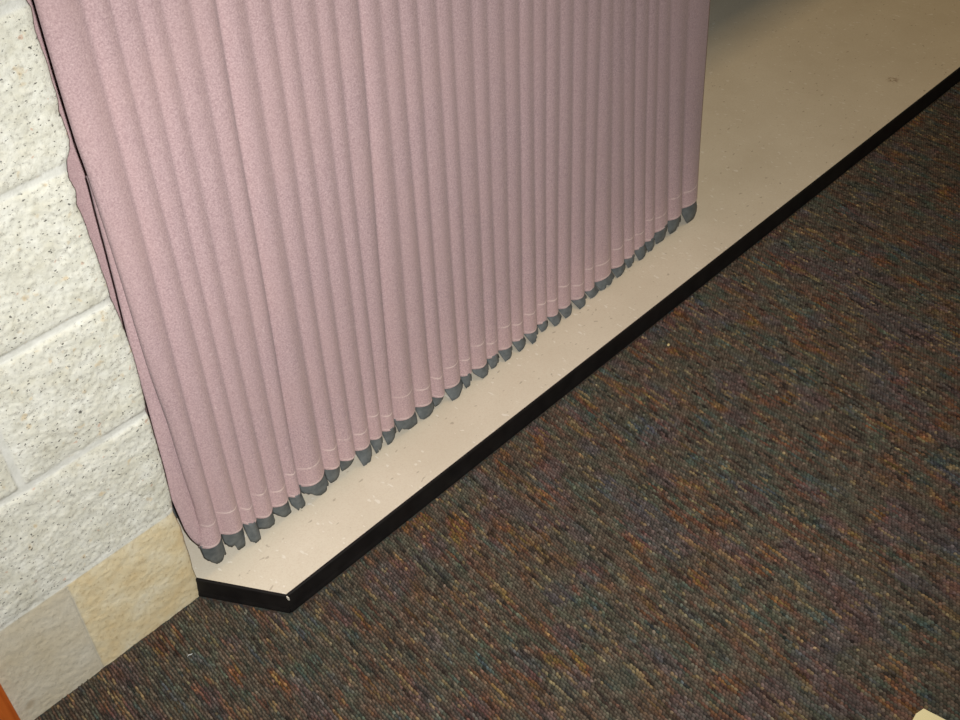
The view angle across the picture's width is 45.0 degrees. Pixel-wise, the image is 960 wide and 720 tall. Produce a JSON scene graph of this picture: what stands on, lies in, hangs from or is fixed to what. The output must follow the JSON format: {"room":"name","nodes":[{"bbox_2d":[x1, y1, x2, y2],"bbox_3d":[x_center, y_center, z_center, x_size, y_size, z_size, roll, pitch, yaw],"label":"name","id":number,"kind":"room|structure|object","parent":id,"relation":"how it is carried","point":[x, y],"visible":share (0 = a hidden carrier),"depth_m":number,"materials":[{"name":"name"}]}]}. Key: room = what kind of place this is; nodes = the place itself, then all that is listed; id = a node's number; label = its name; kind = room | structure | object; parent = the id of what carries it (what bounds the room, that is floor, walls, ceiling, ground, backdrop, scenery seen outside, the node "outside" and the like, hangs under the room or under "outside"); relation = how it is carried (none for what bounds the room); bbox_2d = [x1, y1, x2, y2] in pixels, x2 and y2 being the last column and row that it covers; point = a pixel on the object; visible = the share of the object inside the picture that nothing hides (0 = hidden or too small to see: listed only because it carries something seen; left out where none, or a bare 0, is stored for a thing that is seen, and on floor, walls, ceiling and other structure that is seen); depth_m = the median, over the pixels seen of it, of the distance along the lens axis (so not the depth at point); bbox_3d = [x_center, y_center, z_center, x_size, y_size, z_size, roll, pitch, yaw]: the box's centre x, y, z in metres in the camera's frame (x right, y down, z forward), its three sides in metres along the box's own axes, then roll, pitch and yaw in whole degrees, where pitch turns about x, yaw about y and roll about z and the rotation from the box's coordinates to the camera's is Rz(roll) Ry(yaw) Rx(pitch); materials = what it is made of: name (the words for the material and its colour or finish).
{"room":"auditorium","nodes":[
{"label":"auditorium","id":0,"kind":"room"},
{"bbox_2d":[34,0,959,719],"bbox_3d":[0.601,-0.569,2.958,7.600,0.095,8.500,30,51,33],"label":"floor","id":1,"kind":"structure","parent":0,"point":[792,88],"depth_m":2.55,"materials":[{"name":"beige plastic"}]},
{"bbox_2d":[196,578,290,612],"bbox_3d":[-0.387,0.384,1.893,0.163,0.038,0.009,8,42,13],"label":"edging","id":2,"kind":"object","parent":1,"relation":"attached to","point":[238,594],"visible":1,"depth_m":1.89,"materials":[{"name":"black plastic"}]},
{"bbox_2d":[0,0,709,719],"bbox_3d":[-0.244,-0.878,1.386,0.225,2.593,1.767,30,51,33],"label":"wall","id":3,"kind":"structure","parent":1,"relation":"on","point":[308,223],"depth_m":1.74,"materials":[{"name":"pink fabric"}]},
{"bbox_2d":[0,684,20,719],"bbox_3d":[-0.767,-0.237,1.024,0.029,2.153,0.075,30,51,33],"label":"door frame","id":4,"kind":"structure","parent":3,"relation":"attached to","point":[7,711],"depth_m":1.68,"materials":[{"name":"orange wood"}]},
{"bbox_2d":[36,82,959,719],"bbox_3d":[1.248,-0.093,2.337,1.613,0.010,4.872,30,51,33],"label":"carpet","id":5,"kind":"structure","parent":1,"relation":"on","point":[882,211],"depth_m":1.96,"materials":[{"name":"carpet"}]},
{"bbox_2d":[913,709,944,719],"bbox_3d":[0.660,0.552,1.637,0.116,0.001,0.093,24,48,28],"label":"paper card","id":6,"kind":"object","parent":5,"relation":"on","point":[923,714],"visible":1,"depth_m":1.68,"materials":[{"name":"beige paper"}]},
{"bbox_2d":[286,67,959,612],"bbox_3d":[1.730,-1.092,3.428,0.010,0.039,5.929,30,51,33],"label":"edging","id":7,"kind":"object","parent":1,"relation":"attached to","point":[372,537],"visible":1,"depth_m":2.26,"materials":[{"name":"black plastic"}]}
]}

